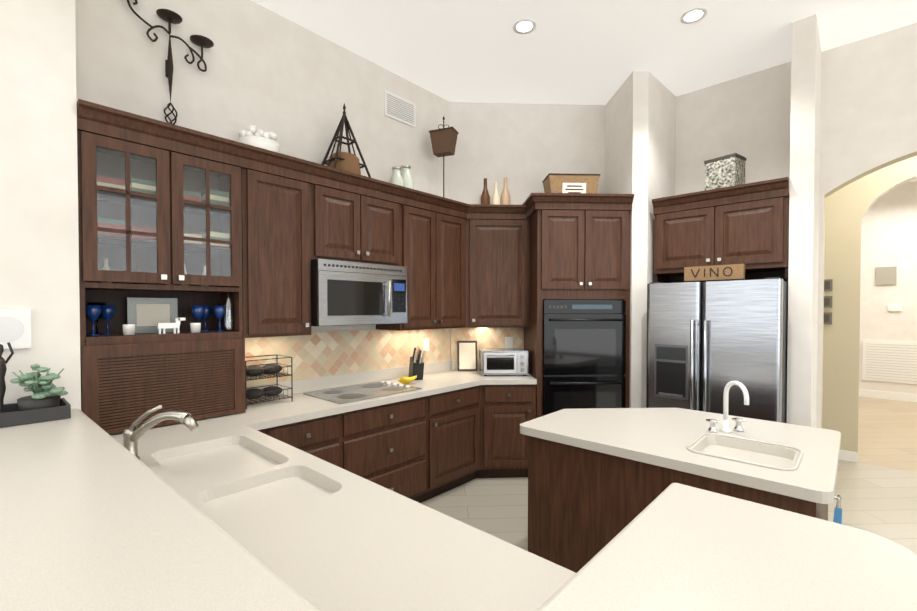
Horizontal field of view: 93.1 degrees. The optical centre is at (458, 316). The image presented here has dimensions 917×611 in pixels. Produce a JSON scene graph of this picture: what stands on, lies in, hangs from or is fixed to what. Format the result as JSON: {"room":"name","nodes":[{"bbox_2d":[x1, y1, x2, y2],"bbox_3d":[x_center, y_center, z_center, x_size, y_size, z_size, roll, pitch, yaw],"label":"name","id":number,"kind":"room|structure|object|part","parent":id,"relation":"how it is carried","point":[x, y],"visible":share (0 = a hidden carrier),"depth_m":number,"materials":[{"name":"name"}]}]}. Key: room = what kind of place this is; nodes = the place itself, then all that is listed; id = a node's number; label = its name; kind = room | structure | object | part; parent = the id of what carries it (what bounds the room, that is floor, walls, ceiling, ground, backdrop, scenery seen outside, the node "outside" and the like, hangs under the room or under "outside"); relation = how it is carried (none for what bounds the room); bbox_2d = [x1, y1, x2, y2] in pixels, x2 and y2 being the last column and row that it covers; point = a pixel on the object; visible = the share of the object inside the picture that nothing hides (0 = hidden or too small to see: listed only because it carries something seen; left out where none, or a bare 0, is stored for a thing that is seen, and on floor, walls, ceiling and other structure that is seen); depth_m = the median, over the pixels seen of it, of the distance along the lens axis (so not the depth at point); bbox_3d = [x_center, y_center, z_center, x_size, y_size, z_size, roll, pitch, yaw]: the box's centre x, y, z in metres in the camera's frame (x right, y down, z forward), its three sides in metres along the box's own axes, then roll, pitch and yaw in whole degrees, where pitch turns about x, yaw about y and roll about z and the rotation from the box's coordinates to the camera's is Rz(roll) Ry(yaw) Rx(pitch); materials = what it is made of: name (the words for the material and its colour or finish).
{"room":"kitchen","nodes":[
{"label":"kitchen","id":0,"kind":"room"},
{"bbox_2d":[0,0,916,451],"bbox_3d":[2.826,-0.314,1.808,8.150,3.640,14.550,1,1,43],"label":"wall","id":1,"kind":"structure","parent":0,"point":[832,134],"depth_m":3.37,"materials":[{"name":"paint"}]},
{"bbox_2d":[0,309,30,348],"bbox_3d":[-1.944,0.055,1.869,0.022,0.170,0.149,1,1,43],"label":"speaker panel","id":2,"kind":"object","parent":1,"relation":"attached to","point":[15,328],"visible":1,"depth_m":1.88,"materials":[{"name":"white plastic"}]},
{"bbox_2d":[127,0,213,124],"bbox_3d":[-1.722,-1.472,2.570,0.132,0.718,0.504,1,1,43],"label":"sconce","id":3,"kind":"object","parent":1,"relation":"attached to","point":[173,17],"visible":0.94,"depth_m":2.58,"materials":[{"name":"grey metal"}]},
{"bbox_2d":[205,155,316,342],"bbox_3d":[-1.290,-0.399,2.865,0.347,1.054,0.515,1,1,43],"label":"upper cabinet","id":4,"kind":"object","parent":1,"relation":"attached to","point":[263,218],"depth_m":2.72,"materials":[{"name":"brown wood"}]},
{"bbox_2d":[239,125,279,152],"bbox_3d":[-1.304,-1.089,2.848,0.250,0.312,0.248,1,1,43],"label":"flower bowl","id":5,"kind":"object","parent":4,"relation":"on","point":[253,135],"visible":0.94,"depth_m":2.77,"materials":[{"name":"white ceramic"}]},
{"bbox_2d":[317,179,400,265],"bbox_3d":[-0.852,-0.664,3.338,0.347,0.540,0.780,1,1,43],"label":"upper cabinet","id":6,"kind":"object","parent":1,"relation":"attached to","point":[355,224],"depth_m":3.20,"materials":[{"name":"brown wood"}]},
{"bbox_2d":[322,103,370,177],"bbox_3d":[-0.870,-1.284,3.317,0.297,0.691,0.419,1,1,43],"label":"pyramid","id":7,"kind":"object","parent":6,"relation":"on","point":[348,161],"visible":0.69,"depth_m":3.27,"materials":[{"name":"grey metal"}]},
{"bbox_2d":[311,259,406,325],"bbox_3d":[-0.807,-0.165,3.305,0.468,0.452,0.774,1,1,43],"label":"over-the-range microwave","id":8,"kind":"object","parent":6,"relation":"attached to","point":[349,293],"visible":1,"depth_m":3.11,"materials":[{"name":"silver metal"}]},
{"bbox_2d":[245,327,522,400],"bbox_3d":[0.105,0.357,2.657,2.702,0.446,3.452,1,1,43],"label":"backsplash","id":9,"kind":"structure","parent":1,"relation":"attached to","point":[326,360],"depth_m":3.61,"materials":[{"name":"tile"}]},
{"bbox_2d":[423,339,428,350],"bbox_3d":[-0.310,0.276,4.187,0.003,0.120,0.080,1,1,43],"label":"electrical outlet plate","id":10,"kind":"object","parent":9,"relation":"attached to","point":[425,341],"depth_m":4.19,"materials":[{"name":"white plastic"}]},
{"bbox_2d":[505,337,512,347],"bbox_3d":[0.517,0.272,4.467,0.080,0.120,0.003,0,1,-2],"label":"electrical outlet plate","id":11,"kind":"object","parent":9,"relation":"attached to","point":[508,342],"depth_m":4.47,"materials":[{"name":"white plastic"}]},
{"bbox_2d":[384,90,415,127],"bbox_3d":[-0.522,-1.870,3.924,0.016,0.220,0.360,1,1,43],"label":"air vent","id":12,"kind":"object","parent":1,"relation":"in","point":[399,108],"visible":1,"depth_m":3.91,"materials":[{"name":"white metal"}]},
{"bbox_2d":[376,195,472,330],"bbox_3d":[-0.250,-0.415,3.954,0.407,1.050,0.936,1,1,43],"label":"upper cabinet","id":13,"kind":"object","parent":1,"relation":"attached to","point":[437,241],"depth_m":3.80,"materials":[{"name":"brown wood"}]},
{"bbox_2d":[389,165,413,188],"bbox_3d":[-0.492,-1.133,3.738,0.149,0.368,0.246,1,1,43],"label":"glass jars","id":14,"kind":"object","parent":13,"relation":"on","point":[401,176],"visible":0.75,"depth_m":3.71,"materials":[{"name":"grey"}]},
{"bbox_2d":[429,116,458,196],"bbox_3d":[-0.137,-1.409,4.040,0.240,0.910,0.140,0,1,23],"label":"stand","id":15,"kind":"object","parent":13,"relation":"on","point":[443,141],"visible":0.79,"depth_m":3.99,"materials":[{"name":"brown metal"}]},
{"bbox_2d":[0,409,916,610],"bbox_3d":[-0.684,0.467,1.187,2.807,0.040,1.710,1,1,43],"label":"bar","id":16,"kind":"object","parent":1,"relation":"on","point":[94,516],"visible":1,"depth_m":0.83,"materials":[{"name":"white stone"}]},
{"bbox_2d":[0,342,70,427],"bbox_3d":[-1.816,0.272,1.829,0.243,0.324,0.250,1,1,43],"label":"tray","id":17,"kind":"object","parent":16,"relation":"on","point":[45,402],"visible":1,"depth_m":1.80,"materials":[{"name":"grey"}]},
{"bbox_2d":[473,207,529,327],"bbox_3d":[0.333,-0.422,4.326,0.760,1.050,0.666,1,1,43],"label":"upper cabinet","id":18,"kind":"object","parent":1,"relation":"attached to","point":[501,236],"depth_m":4.11,"materials":[{"name":"brown wood"}]},
{"bbox_2d":[481,177,509,204],"bbox_3d":[0.365,-1.166,4.283,0.231,0.416,0.245,1,1,43],"label":"decorative bottles","id":19,"kind":"object","parent":18,"relation":"on","point":[504,199],"visible":0.62,"depth_m":4.25,"materials":[{"name":"brown ceramic"}]},
{"bbox_2d":[652,177,788,282],"bbox_3d":[2.279,-0.659,3.747,0.958,0.735,0.676,1,1,43],"label":"upper cabinet","id":20,"kind":"object","parent":1,"relation":"attached to","point":[747,225],"visible":0.79,"depth_m":3.50,"materials":[{"name":"brown wood"}]},
{"bbox_2d":[704,153,745,189],"bbox_3d":[2.309,-1.145,3.768,0.210,0.425,0.250,-1,1,-35],"label":"patterned box","id":21,"kind":"object","parent":20,"relation":"on","point":[725,171],"visible":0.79,"depth_m":3.69,"materials":[{"name":"grey"}]},
{"bbox_2d":[823,312,831,323],"bbox_3d":[3.800,0.021,4.494,0.100,0.120,0.021,1,1,43],"label":"picture frame","id":22,"kind":"object","parent":1,"relation":"attached to","point":[827,315],"depth_m":4.48,"materials":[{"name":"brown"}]},
{"bbox_2d":[824,296,831,307],"bbox_3d":[3.800,-0.149,4.492,0.100,0.120,0.021,1,1,43],"label":"picture frame","id":23,"kind":"object","parent":1,"relation":"attached to","point":[827,299],"depth_m":4.47,"materials":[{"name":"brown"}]},
{"bbox_2d":[824,279,832,290],"bbox_3d":[3.800,-0.319,4.489,0.100,0.120,0.021,1,1,43],"label":"picture frame","id":24,"kind":"object","parent":1,"relation":"attached to","point":[828,284],"depth_m":4.47,"materials":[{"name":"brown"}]},
{"bbox_2d":[839,450,857,462],"bbox_3d":[3.865,1.412,4.463,0.350,0.100,0.014,1,1,43],"label":"baseboard","id":25,"kind":"structure","parent":1,"relation":"attached to","point":[845,455],"depth_m":4.39,"materials":[{"name":"white wood"}]},
{"bbox_2d":[876,266,896,284],"bbox_3d":[7.266,-0.687,7.377,0.244,0.300,0.029,1,1,43],"label":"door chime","id":26,"kind":"object","parent":1,"relation":"in","point":[884,275],"depth_m":7.37,"materials":[{"name":"white plastic"}]},
{"bbox_2d":[859,389,916,401],"bbox_3d":[8.120,1.360,6.639,5.840,0.130,0.014,1,1,43],"label":"baseboard","id":27,"kind":"structure","parent":1,"relation":"attached to","point":[862,392],"depth_m":7.38,"materials":[{"name":"white wood"}]},
{"bbox_2d":[862,340,916,383],"bbox_3d":[7.302,0.761,7.369,0.653,0.700,0.029,1,1,43],"label":"air vent","id":28,"kind":"object","parent":1,"relation":"in","point":[889,361],"depth_m":7.35,"materials":[{"name":"white metal"}]},
{"bbox_2d":[251,0,916,181],"bbox_3d":[2.754,-2.184,1.808,8.300,0.100,14.900,1,1,43],"label":"ceiling","id":29,"kind":"structure","parent":0,"point":[590,52],"depth_m":3.37,"materials":[{"name":"white paint"}]},
{"bbox_2d":[513,19,535,33],"bbox_3d":[0.492,-2.156,3.233,0.168,0.004,0.168,1,1,34],"label":"recessed light","id":30,"kind":"object","parent":29,"relation":"in","point":[527,26],"depth_m":3.23,"materials":[{"name":"white"}]},
{"bbox_2d":[680,8,706,23],"bbox_3d":[1.686,-2.154,3.115,0.168,0.004,0.168,1,1,34],"label":"recessed light","id":31,"kind":"object","parent":29,"relation":"in","point":[694,15],"depth_m":3.11,"materials":[{"name":"white"}]},
{"bbox_2d":[421,396,916,554],"bbox_3d":[2.754,1.556,1.872,8.300,0.100,14.900,1,1,43],"label":"floor","id":32,"kind":"structure","parent":0,"point":[876,487],"depth_m":3.64,"materials":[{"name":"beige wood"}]},
{"bbox_2d":[257,413,344,468],"bbox_3d":[-1.185,1.057,2.804,0.616,0.864,0.610,1,1,43],"label":"base cabinet","id":33,"kind":"object","parent":32,"relation":"on","point":[323,438],"depth_m":2.70,"materials":[{"name":"brown wood"}]},
{"bbox_2d":[345,395,432,502],"bbox_3d":[-0.720,1.048,3.310,0.616,0.864,0.765,1,1,43],"label":"base cabinet","id":34,"kind":"object","parent":32,"relation":"on","point":[421,449],"depth_m":3.14,"materials":[{"name":"brown wood"}]},
{"bbox_2d":[433,386,476,496],"bbox_3d":[-0.253,1.040,3.819,0.616,0.864,0.617,1,1,43],"label":"base cabinet","id":35,"kind":"object","parent":32,"relation":"on","point":[454,412],"depth_m":3.62,"materials":[{"name":"brown wood"}]},
{"bbox_2d":[485,384,535,477],"bbox_3d":[0.366,1.032,4.245,0.951,0.864,0.778,1,1,43],"label":"base cabinet","id":36,"kind":"object","parent":32,"relation":"on","point":[510,406],"depth_m":3.87,"materials":[{"name":"brown wood"}]},
{"bbox_2d":[110,370,493,444],"bbox_3d":[-0.645,0.591,3.353,0.660,0.042,3.444,1,1,43],"label":"countertop","id":37,"kind":"structure","parent":36,"relation":"on","point":[269,414],"depth_m":2.82,"materials":[{"name":"white stone"}]},
{"bbox_2d":[245,355,292,408],"bbox_3d":[-1.303,0.425,2.888,0.228,0.303,0.307,1,1,43],"label":"wine rack","id":38,"kind":"object","parent":37,"relation":"on","point":[252,372],"visible":0.92,"depth_m":2.87,"materials":[{"name":"grey metal"}]},
{"bbox_2d":[303,381,421,403],"bbox_3d":[-0.712,0.560,3.291,0.500,0.020,0.730,1,1,43],"label":"glass cooktop","id":39,"kind":"object","parent":37,"relation":"in","point":[347,394],"visible":1,"depth_m":3.25,"materials":[{"name":"grey glass"}]},
{"bbox_2d":[398,375,416,383],"bbox_3d":[-0.422,0.529,3.615,0.093,0.069,0.139,1,1,43],"label":"bananas","id":40,"kind":"object","parent":37,"relation":"on","point":[404,380],"visible":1,"depth_m":3.59,"materials":[{"name":"yellow food"}]},
{"bbox_2d":[408,347,424,379],"bbox_3d":[-0.365,0.415,3.832,0.100,0.290,0.215,0,1,-22],"label":"knife block","id":41,"kind":"object","parent":37,"relation":"on","point":[416,365],"visible":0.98,"depth_m":3.80,"materials":[{"name":"black plastic"}]},
{"bbox_2d":[457,341,476,370],"bbox_3d":[0.090,0.401,4.399,0.200,0.300,0.077,0,1,-2],"label":"framed picture","id":42,"kind":"object","parent":37,"relation":"on","point":[466,355],"visible":1,"depth_m":4.39,"materials":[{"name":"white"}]},
{"bbox_2d":[479,348,527,375],"bbox_3d":[0.430,0.437,4.166,0.430,0.235,0.342,0,1,-2],"label":"toaster oven","id":43,"kind":"object","parent":37,"relation":"on","point":[503,361],"visible":1,"depth_m":4.03,"materials":[{"name":"silver metal"}]},
{"bbox_2d":[122,422,575,610],"bbox_3d":[-0.601,0.698,1.408,2.035,0.190,0.637,1,1,43],"label":"countertop","id":44,"kind":"structure","parent":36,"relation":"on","point":[319,534],"depth_m":1.21,"materials":[{"name":"white stone"}]},
{"bbox_2d":[123,405,198,459],"bbox_3d":[-1.220,0.470,1.774,0.274,0.252,0.218,1,1,43],"label":"sink faucet","id":45,"kind":"object","parent":44,"relation":"on","point":[133,434],"visible":0.94,"depth_m":1.76,"materials":[{"name":"silver metal"}]},
{"bbox_2d":[486,374,536,384],"bbox_3d":[0.612,0.580,3.999,0.320,0.042,0.793,1,1,43],"label":"countertop","id":46,"kind":"structure","parent":36,"relation":"on","point":[498,379],"depth_m":3.85,"materials":[{"name":"white stone"}]},
{"bbox_2d":[522,193,633,417],"bbox_3d":[1.074,0.194,4.145,0.911,2.544,0.704,0,1,-2],"label":"tall cabinet","id":47,"kind":"object","parent":32,"relation":"on","point":[577,339],"visible":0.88,"depth_m":3.85,"materials":[{"name":"brown wood"}]},
{"bbox_2d":[542,173,599,193],"bbox_3d":[1.062,-1.145,4.118,0.478,0.332,0.258,0,1,-2],"label":"crate","id":48,"kind":"object","parent":47,"relation":"on","point":[567,183],"visible":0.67,"depth_m":4.00,"materials":[{"name":"brown wood"}]},
{"bbox_2d":[520,408,841,572],"bbox_3d":[1.147,1.038,2.289,1.315,0.918,1.035,1,1,43],"label":"kitchen island","id":49,"kind":"object","parent":32,"relation":"on","point":[585,506],"depth_m":2.09,"materials":[{"name":"brown wood"}]},
{"bbox_3d":[1.138,0.654,2.287,1.295,0.149,1.030,1,1,43],"label":"kitchen island top","id":50,"kind":"part","parent":49,"relation":"part of","materials":[{"name":"white stone"}]},
{"bbox_2d":[706,381,748,432],"bbox_3d":[1.378,0.453,2.205,0.189,0.271,0.180,1,1,43],"label":"island faucet","id":51,"kind":"object","parent":49,"relation":"on","point":[724,428],"visible":0.98,"depth_m":2.21,"materials":[{"name":"white metal"}]},
{"bbox_2d":[646,277,787,422],"bbox_3d":[2.142,0.596,3.585,0.910,1.752,0.878,1,1,43],"label":"fridge","id":52,"kind":"object","parent":32,"relation":"on","point":[708,341],"visible":0.62,"depth_m":3.25,"materials":[{"name":"grey metal"}]},
{"bbox_2d":[684,264,744,280],"bbox_3d":[1.966,-0.334,3.348,0.400,0.110,0.063,1,1,43],"label":"sign","id":53,"kind":"object","parent":52,"relation":"on","point":[719,272],"visible":1,"depth_m":3.31,"materials":[{"name":"brown wood"}]}
]}

